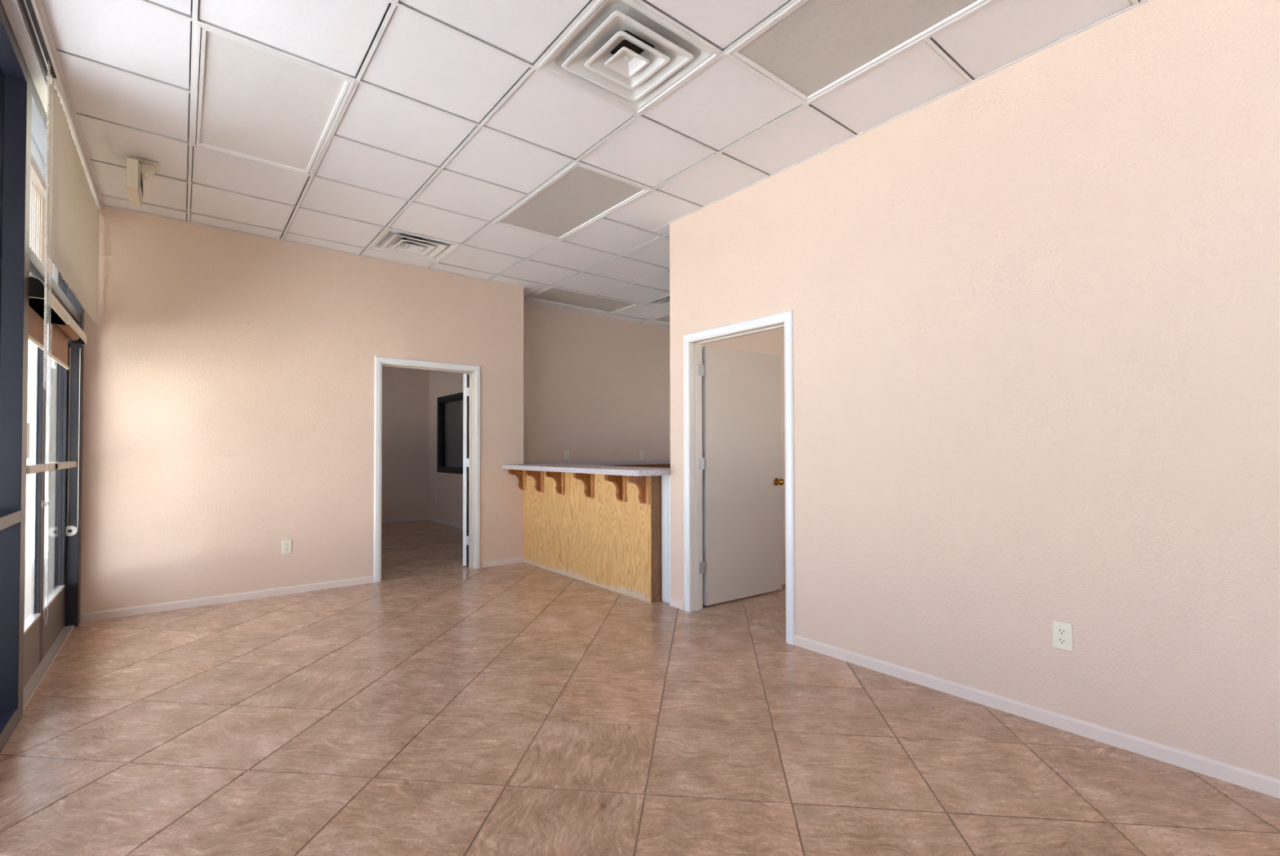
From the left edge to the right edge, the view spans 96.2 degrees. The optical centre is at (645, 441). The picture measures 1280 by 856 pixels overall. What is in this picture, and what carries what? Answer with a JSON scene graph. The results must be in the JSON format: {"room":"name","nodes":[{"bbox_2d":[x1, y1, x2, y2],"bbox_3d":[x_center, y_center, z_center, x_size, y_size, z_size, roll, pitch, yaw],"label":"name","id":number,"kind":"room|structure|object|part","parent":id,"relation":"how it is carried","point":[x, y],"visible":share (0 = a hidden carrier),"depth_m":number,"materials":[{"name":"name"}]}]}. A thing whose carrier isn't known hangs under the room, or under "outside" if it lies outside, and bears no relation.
{"room":"empty office reception","nodes":[
{"label":"empty office reception","id":0,"kind":"room"},
{"bbox_2d":[0,0,46,752],"bbox_3d":[-0.320,-0.291,-0.561,0.142,2.954,11.721,1,-1,-39],"label":"window","id":1,"kind":"structure","parent":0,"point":[15,80],"depth_m":2.51,"materials":[{"name":"brown metal"}]},
{"bbox_3d":[-2.434,-0.655,2.043,0.006,1.900,1.160,1,-1,-39],"label":"pane","id":2,"kind":"part","parent":1,"relation":"part of","materials":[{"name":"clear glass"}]},
{"bbox_3d":[-2.419,1.193,2.024,0.110,0.072,1.160,1,-1,-39],"label":"sill rail","id":3,"kind":"part","parent":1,"relation":"part of","materials":[{"name":"brown metal"}]},
{"bbox_3d":[-2.421,0.320,2.037,0.110,0.050,1.160,1,-1,-39],"label":"rail","id":4,"kind":"part","parent":1,"relation":"part of","materials":[{"name":"brown metal"}]},
{"bbox_3d":[-2.425,-1.637,2.068,0.110,0.065,1.160,1,-1,-39],"label":"head rail","id":5,"kind":"part","parent":1,"relation":"part of","materials":[{"name":"brown metal"}]},
{"bbox_2d":[28,275,68,389],"bbox_3d":[-3.067,-0.501,2.935,0.104,0.527,0.733,1,-1,-39],"label":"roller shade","id":6,"kind":"object","parent":1,"relation":"attached to","point":[59,314],"visible":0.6,"depth_m":2.88,"materials":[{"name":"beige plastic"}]},
{"bbox_3d":[-2.817,-0.501,2.702,0.007,0.520,0.057,1,-1,-39],"label":"bead chain","id":7,"kind":"part","parent":6,"relation":"part of","materials":[{"name":"silver plastic"}]},
{"bbox_2d":[0,0,101,625],"bbox_3d":[-0.236,-0.487,-0.497,0.090,2.548,11.671,1,-1,-39],"label":"wall","id":8,"kind":"structure","parent":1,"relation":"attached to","point":[73,202],"depth_m":2.80,"materials":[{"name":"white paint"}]},
{"bbox_3d":[-2.627,-0.955,2.522,0.007,1.440,0.037,1,-1,-39],"label":"bead chain","id":9,"kind":"part","parent":8,"relation":"part of","materials":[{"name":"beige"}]},
{"bbox_3d":[-2.728,-0.414,2.631,0.006,2.511,0.092,1,-1,-39],"label":"pull cord","id":10,"kind":"part","parent":8,"relation":"part of","materials":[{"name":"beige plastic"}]},
{"bbox_3d":[-0.220,-1.743,-0.463,0.042,0.035,11.671,1,-1,-39],"label":"head rail","id":11,"kind":"part","parent":8,"relation":"part of","materials":[{"name":"white"}]},
{"bbox_2d":[22,80,84,710],"bbox_3d":[-3.432,-0.196,3.286,0.138,2.904,1.820,1,-1,-39],"label":"door","id":12,"kind":"structure","parent":1,"relation":"attached to","point":[42,642],"depth_m":3.56,"materials":[{"name":"brown metal"}]},
{"bbox_3d":[-3.127,1.095,2.883,0.024,0.271,0.735,1,-1,-39],"label":"rail","id":13,"kind":"part","parent":12,"relation":"part of","materials":[{"name":"grey metal"}]},
{"bbox_3d":[-3.392,-1.617,3.265,0.110,0.065,1.700,1,-1,-39],"label":"head rail","id":14,"kind":"part","parent":12,"relation":"part of","materials":[{"name":"metal"}]},
{"bbox_3d":[-3.668,0.119,3.556,0.003,1.705,0.745,1,-1,-39],"label":"pane","id":15,"kind":"part","parent":12,"relation":"part of","materials":[{"name":"clear glass"}]},
{"bbox_3d":[-3.662,1.107,3.545,0.024,0.271,0.745,1,-1,-39],"label":"rail","id":16,"kind":"part","parent":12,"relation":"part of","materials":[{"name":"grey metal"}]},
{"bbox_3d":[-3.403,-1.232,3.250,0.006,0.705,1.700,1,-1,-39],"label":"transom pane","id":17,"kind":"part","parent":12,"relation":"part of","materials":[{"name":"clear glass"}]},
{"bbox_2d":[66,347,80,535],"bbox_3d":[-3.900,0.002,3.907,0.075,1.281,0.019,1,-1,-39],"label":"cord tensioner","id":18,"kind":"object","parent":12,"relation":"attached to","point":[71,530],"visible":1,"depth_m":3.91,"materials":[{"name":"white paint"}]},
{"bbox_3d":[-3.911,-0.025,3.900,0.004,1.225,0.009,1,-1,-39],"label":"cord","id":19,"kind":"part","parent":18,"relation":"part of","materials":[{"name":"beige plastic"}]},
{"bbox_3d":[-3.871,-0.020,3.928,0.006,1.235,0.015,0,-1,-24],"label":"cord","id":20,"kind":"part","parent":18,"relation":"part of","materials":[{"name":"beige plastic"}]},
{"bbox_3d":[-3.958,-0.187,3.954,0.118,2.900,0.120,1,-1,-39],"label":"jamb post","id":21,"kind":"part","parent":12,"relation":"part of","materials":[{"name":"brown metal"}]},
{"bbox_2d":[47,312,86,489],"bbox_3d":[-3.556,-0.238,3.532,0.098,1.032,0.763,1,-1,-39],"label":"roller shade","id":22,"kind":"object","parent":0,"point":[61,335],"visible":0.67,"depth_m":3.49,"materials":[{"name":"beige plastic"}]},
{"bbox_3d":[-3.351,-0.214,3.236,0.007,0.975,0.047,1,-1,-39],"label":"bead chain","id":23,"kind":"part","parent":22,"relation":"part of","materials":[{"name":"beige"}]},
{"bbox_2d":[80,204,523,622],"bbox_3d":[-2.712,-0.198,5.116,3.517,3.052,0.120,1,-1,-39],"label":"wall","id":24,"kind":"structure","parent":0,"point":[213,438],"depth_m":4.66,"materials":[{"name":"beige paint"}]},
{"bbox_2d":[83,575,373,622],"bbox_3d":[-3.196,1.241,4.617,1.890,0.062,0.011,1,-1,-39],"label":"baseboard","id":25,"kind":"structure","parent":24,"relation":"attached to","point":[161,606],"depth_m":4.50,"materials":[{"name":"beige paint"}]},
{"bbox_2d":[281,538,292,553],"bbox_3d":[-2.988,0.879,4.792,0.072,0.116,0.009,1,-1,-39],"label":"electrical outlet","id":26,"kind":"object","parent":24,"relation":"attached to","point":[286,544],"visible":1,"depth_m":4.79,"materials":[{"name":"beige plastic"}]},
{"bbox_2d":[373,355,480,582],"bbox_3d":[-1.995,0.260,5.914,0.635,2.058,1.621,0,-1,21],"label":"door frame","id":27,"kind":"structure","parent":24,"relation":"in","point":[471,392],"depth_m":5.82,"materials":[{"name":"white paint"}]},
{"bbox_3d":[-2.439,0.251,5.242,0.058,2.058,0.016,1,-1,-39],"label":"casing","id":28,"kind":"part","parent":27,"relation":"part of","materials":[{"name":"white paint"}]},
{"bbox_3d":[-2.073,-0.745,5.555,1.004,0.058,0.016,1,-1,-39],"label":"head casing","id":29,"kind":"part","parent":27,"relation":"part of","materials":[{"name":"white paint"}]},
{"bbox_3d":[-1.703,0.258,5.837,0.058,2.058,0.016,1,-1,-39],"label":"casing","id":30,"kind":"part","parent":27,"relation":"part of","materials":[{"name":"white paint"}]},
{"bbox_2d":[483,555,524,567],"bbox_3d":[-1.476,1.258,6.006,0.451,0.062,0.011,1,-1,-39],"label":"baseboard","id":31,"kind":"structure","parent":24,"relation":"attached to","point":[515,559],"depth_m":6.00,"materials":[{"name":"beige paint"}]},
{"bbox_2d":[381,365,429,519],"bbox_3d":[-4.970,-0.132,9.050,3.280,3.052,0.120,1,-1,-39],"label":"wall","id":32,"kind":"structure","parent":0,"point":[405,391],"depth_m":9.71,"materials":[{"name":"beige paint"}]},
{"bbox_2d":[381,515,427,523],"bbox_3d":[-4.925,1.312,8.977,3.040,0.062,0.011,1,-1,-39],"label":"baseboard","id":33,"kind":"structure","parent":32,"relation":"attached to","point":[423,517],"depth_m":9.67,"materials":[{"name":"beige paint"}]},
{"bbox_2d":[428,369,469,524],"bbox_3d":[-2.515,-0.145,8.526,0.120,3.052,3.780,1,-1,-39],"label":"wall","id":34,"kind":"structure","parent":0,"point":[448,486],"depth_m":9.48,"materials":[{"name":"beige paint"}]},
{"bbox_2d":[427,515,462,528],"bbox_3d":[-2.563,1.299,8.463,0.011,0.062,3.780,1,-1,-39],"label":"baseboard","id":35,"kind":"structure","parent":34,"relation":"attached to","point":[432,518],"depth_m":9.25,"materials":[{"name":"beige paint"}]},
{"bbox_2d":[436,391,462,474],"bbox_3d":[-2.904,-0.120,9.009,0.137,1.247,1.660,1,-1,-39],"label":"window","id":36,"kind":"structure","parent":34,"relation":"in","point":[450,407],"depth_m":9.36,"materials":[{"name":"black glass"}]},
{"bbox_2d":[35,0,1150,328],"bbox_3d":[2.442,-1.806,2.068,7.870,0.151,12.540,1,-1,-39],"label":"ceiling","id":37,"kind":"structure","parent":0,"point":[449,121],"depth_m":3.05,"materials":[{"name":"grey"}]},
{"bbox_2d":[125,157,159,206],"bbox_3d":[-3.074,-1.589,3.522,0.142,0.216,0.300,1,-1,-39],"label":"sign box","id":38,"kind":"object","parent":37,"relation":"hanging from","point":[137,169],"visible":1,"depth_m":3.44,"materials":[{"name":"beige plastic"}]},
{"bbox_3d":[-3.083,-1.571,3.514,0.006,0.150,0.270,1,-1,-39],"label":"panel","id":39,"kind":"part","parent":38,"relation":"part of","materials":[{"name":"beige plastic"}]},
{"bbox_3d":[-3.064,-1.692,3.532,0.115,0.010,0.160,1,-1,-39],"label":"canopy plate","id":40,"kind":"part","parent":38,"relation":"part of","materials":[{"name":"beige plastic"}]},
{"bbox_2d":[192,23,355,175],"bbox_3d":[-1.988,-1.713,3.016,0.594,0.018,1.203,1,-1,-39],"label":"recessed light","id":41,"kind":"object","parent":37,"relation":"in","point":[258,104],"visible":1,"depth_m":2.92,"materials":[{"name":"white plastic"}]},
{"bbox_2d":[368,228,460,262],"bbox_3d":[-1.997,-1.714,4.968,0.592,0.097,0.592,1,-1,-39],"label":"ceiling vent","id":42,"kind":"object","parent":37,"relation":"in","point":[391,242],"visible":0.92,"depth_m":4.99,"materials":[{"name":"white metal"}]},
{"bbox_2d":[493,162,651,240],"bbox_3d":[-0.566,-1.698,4.165,0.594,0.018,1.203,1,-1,-39],"label":"recessed light","id":43,"kind":"object","parent":37,"relation":"in","point":[581,194],"visible":1,"depth_m":4.09,"materials":[{"name":"white plastic"}]},
{"bbox_2d":[526,286,639,313],"bbox_3d":[-0.721,-1.657,6.782,1.203,0.018,0.594,1,-1,-39],"label":"recessed light","id":44,"kind":"object","parent":37,"relation":"in","point":[553,295],"visible":1,"depth_m":6.78,"materials":[{"name":"white plastic"}]},
{"bbox_2d":[537,0,719,115],"bbox_3d":[-0.082,-1.755,2.597,0.592,0.097,0.592,1,-1,-39],"label":"ceiling vent","id":45,"kind":"object","parent":37,"relation":"in","point":[622,53],"visible":1,"depth_m":2.59,"materials":[{"name":"white metal"}]},
{"bbox_2d":[641,295,670,310],"bbox_3d":[0.373,-1.690,6.883,0.592,0.097,0.592,1,-1,-39],"label":"ceiling vent","id":46,"kind":"object","parent":37,"relation":"in","point":[664,302],"visible":0.25,"depth_m":6.94,"materials":[{"name":"white metal"}]},
{"bbox_2d":[648,314,670,324],"bbox_3d":[0.702,-1.643,7.931,1.203,0.018,0.594,1,-1,-39],"label":"recessed light","id":47,"kind":"object","parent":37,"relation":"in","point":[664,319],"visible":0.24,"depth_m":7.79,"materials":[{"name":"white plastic"}]},
{"bbox_2d":[725,0,994,104],"bbox_3d":[0.967,-1.731,2.269,0.594,0.018,1.203,1,-1,-39],"label":"recessed light","id":48,"kind":"object","parent":37,"relation":"in","point":[811,48],"visible":1,"depth_m":2.46,"materials":[{"name":"white plastic"}]},
{"bbox_2d":[523,302,670,462],"bbox_3d":[-0.099,-0.159,7.972,4.138,3.052,0.120,1,-1,-39],"label":"wall","id":49,"kind":"structure","parent":0,"point":[596,387],"depth_m":7.43,"materials":[{"name":"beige paint"}]},
{"bbox_2d":[564,450,568,459],"bbox_3d":[-0.980,0.173,7.171,0.072,0.116,0.009,1,-1,-39],"label":"electrical outlet","id":50,"kind":"object","parent":49,"relation":"attached to","point":[566,452],"visible":1,"depth_m":7.17,"materials":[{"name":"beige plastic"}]},
{"bbox_2d":[639,450,643,458],"bbox_3d":[-0.048,0.188,7.923,0.072,0.116,0.009,1,-1,-39],"label":"electrical outlet","id":51,"kind":"object","parent":49,"relation":"attached to","point":[641,452],"visible":1,"depth_m":7.92,"materials":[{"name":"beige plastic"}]},
{"bbox_2d":[0,520,1279,855],"bbox_3d":[1.229,1.287,3.594,7.950,0.080,16.520,1,-1,-39],"label":"floor","id":52,"kind":"structure","parent":0,"point":[439,705],"depth_m":2.32,"materials":[{"name":"beige tile"}]},
{"bbox_2d":[508,469,671,603],"bbox_3d":[-0.560,0.776,5.288,0.413,1.000,2.289,1,-1,-39],"label":"bar counter","id":53,"kind":"object","parent":52,"relation":"on","point":[612,532],"depth_m":5.01,"materials":[{"name":"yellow wood"}]},
{"bbox_2d":[502,463,670,475],"bbox_3d":[-0.567,0.253,5.294,0.545,0.045,2.285,1,-1,-39],"label":"countertop","id":54,"kind":"structure","parent":53,"relation":"on","point":[584,468],"depth_m":4.87,"materials":[{"name":"laminate"}]},
{"bbox_3d":[0.091,0.763,4.542,0.107,0.999,0.019,1,-1,-39],"label":"panel","id":55,"kind":"part","parent":53,"relation":"part of","materials":[{"name":"brown wood"}]},
{"bbox_3d":[0.177,0.763,4.504,0.020,1.000,0.142,1,-1,-39],"label":"white trim","id":56,"kind":"part","parent":53,"relation":"part of","materials":[{"name":"white paint"}]},
{"bbox_2d":[523,459,670,467],"bbox_3d":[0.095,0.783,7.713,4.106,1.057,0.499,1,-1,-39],"label":"countertop","id":57,"kind":"structure","parent":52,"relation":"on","point":[637,463],"depth_m":7.16,"materials":[{"name":"laminate"}]},
{"bbox_2d":[702,327,785,603],"bbox_3d":[1.857,-0.198,5.708,3.940,3.052,0.120,1,-1,-39],"label":"wall","id":58,"kind":"structure","parent":0,"point":[771,343],"depth_m":5.05,"materials":[{"name":"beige paint"}]},
{"bbox_2d":[669,0,1279,778],"bbox_3d":[3.203,-0.277,0.812,0.120,3.052,9.430,1,-1,-39],"label":"wall","id":59,"kind":"structure","parent":0,"point":[1034,304],"depth_m":2.49,"materials":[{"name":"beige paint"}]},
{"bbox_2d":[669,596,684,609],"bbox_3d":[0.241,1.229,4.355,0.011,0.062,0.156,1,-1,-39],"label":"baseboard","id":60,"kind":"structure","parent":59,"relation":"attached to","point":[675,602],"depth_m":4.35,"materials":[{"name":"beige paint"}]},
{"bbox_2d":[683,310,795,644],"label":"door","id":61,"kind":"structure","parent":59,"relation":"in","point":[739,517],"depth_m":4.48,"materials":[{"name":"white paint"}]},
{"bbox_3d":[0.307,0.230,4.283,0.016,2.058,0.058,1,-1,-39],"label":"casing","id":62,"kind":"part","parent":61,"relation":"part of","materials":[{"name":"white paint"}]},
{"bbox_3d":[0.423,-0.540,4.343,0.056,0.088,0.002,1,-1,-39],"label":"hinge plate","id":63,"kind":"part","parent":61,"relation":"part of","materials":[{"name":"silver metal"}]},
{"bbox_3d":[0.427,0.949,4.320,0.056,0.088,0.002,1,-1,-39],"label":"hinge plate","id":64,"kind":"part","parent":61,"relation":"part of","materials":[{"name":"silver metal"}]},
{"bbox_3d":[0.425,0.170,4.332,0.056,0.088,0.002,1,-1,-39],"label":"hinge plate","id":65,"kind":"part","parent":61,"relation":"part of","materials":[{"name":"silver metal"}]},
{"bbox_3d":[0.445,-0.540,4.385,0.034,0.088,0.031,1,-1,-39],"label":"hinge plate","id":66,"kind":"part","parent":61,"relation":"part of","materials":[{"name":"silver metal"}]},
{"bbox_3d":[0.448,0.950,4.362,0.034,0.088,0.031,1,-1,-39],"label":"hinge plate","id":67,"kind":"part","parent":61,"relation":"part of","materials":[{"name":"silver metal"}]},
{"bbox_3d":[0.598,-0.776,3.936,0.016,0.058,0.990,1,-1,-39],"label":"head casing","id":68,"kind":"part","parent":61,"relation":"part of","materials":[{"name":"white paint"}]},
{"bbox_3d":[1.130,0.341,4.824,0.061,0.061,0.070,1,-1,-39],"label":"knob","id":69,"kind":"part","parent":61,"relation":"part of","materials":[{"name":"gold metal"}]},
{"bbox_3d":[0.893,0.218,3.558,0.016,2.058,0.058,1,-1,-39],"label":"casing","id":70,"kind":"part","parent":61,"relation":"part of","materials":[{"name":"white paint"}]},
{"bbox_2d":[793,634,1279,798],"bbox_3d":[3.516,1.160,0.303,0.011,0.062,8.283,1,-1,-39],"label":"baseboard","id":71,"kind":"structure","parent":59,"relation":"attached to","point":[1255,780],"depth_m":2.43,"materials":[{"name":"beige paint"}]},
{"bbox_2d":[1052,620,1072,651],"bbox_3d":[1.782,0.831,2.454,0.009,0.116,0.072,1,-1,-39],"label":"electrical outlet","id":72,"kind":"object","parent":59,"relation":"attached to","point":[1062,632],"visible":1,"depth_m":2.45,"materials":[{"name":"beige plastic"}]},
{"bbox_2d":[1057,627,1066,634],"bbox_3d":[1.780,0.811,2.453,0.003,0.027,0.033,1,-1,-39],"label":"socket","id":73,"kind":"object","parent":72,"relation":"attached to","point":[1060,630],"depth_m":2.45,"materials":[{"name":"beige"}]},
{"bbox_2d":[1057,636,1066,644],"bbox_3d":[1.780,0.851,2.452,0.003,0.027,0.033,1,-1,-39],"label":"socket","id":74,"kind":"object","parent":72,"relation":"attached to","point":[1060,640],"depth_m":2.45,"materials":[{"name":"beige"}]},
{"label":"outside","id":75,"kind":"structure","parent":0,"visible":0},
{"bbox_2d":[24,471,47,624],"bbox_3d":[-3.139,1.403,3.868,120.000,0.115,110.000,1,-1,-39],"label":"ground","id":76,"kind":"structure","parent":75,"point":[30,478],"depth_m":7.99,"materials":[{"name":"concrete"}]},
{"bbox_3d":[1.306,-1.932,3.660,8.000,0.145,16.800,1,-1,-39],"label":"roof","id":77,"kind":"structure","parent":0,"visible":0},
{"bbox_2d":[29,153,46,268],"bbox_3d":[-0.715,-1.954,-1.573,1.780,0.250,20.400,1,-1,-39],"label":"porch roof","id":78,"kind":"structure","parent":77,"relation":"attached to","point":[37,241],"depth_m":4.38,"materials":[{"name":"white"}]}
]}

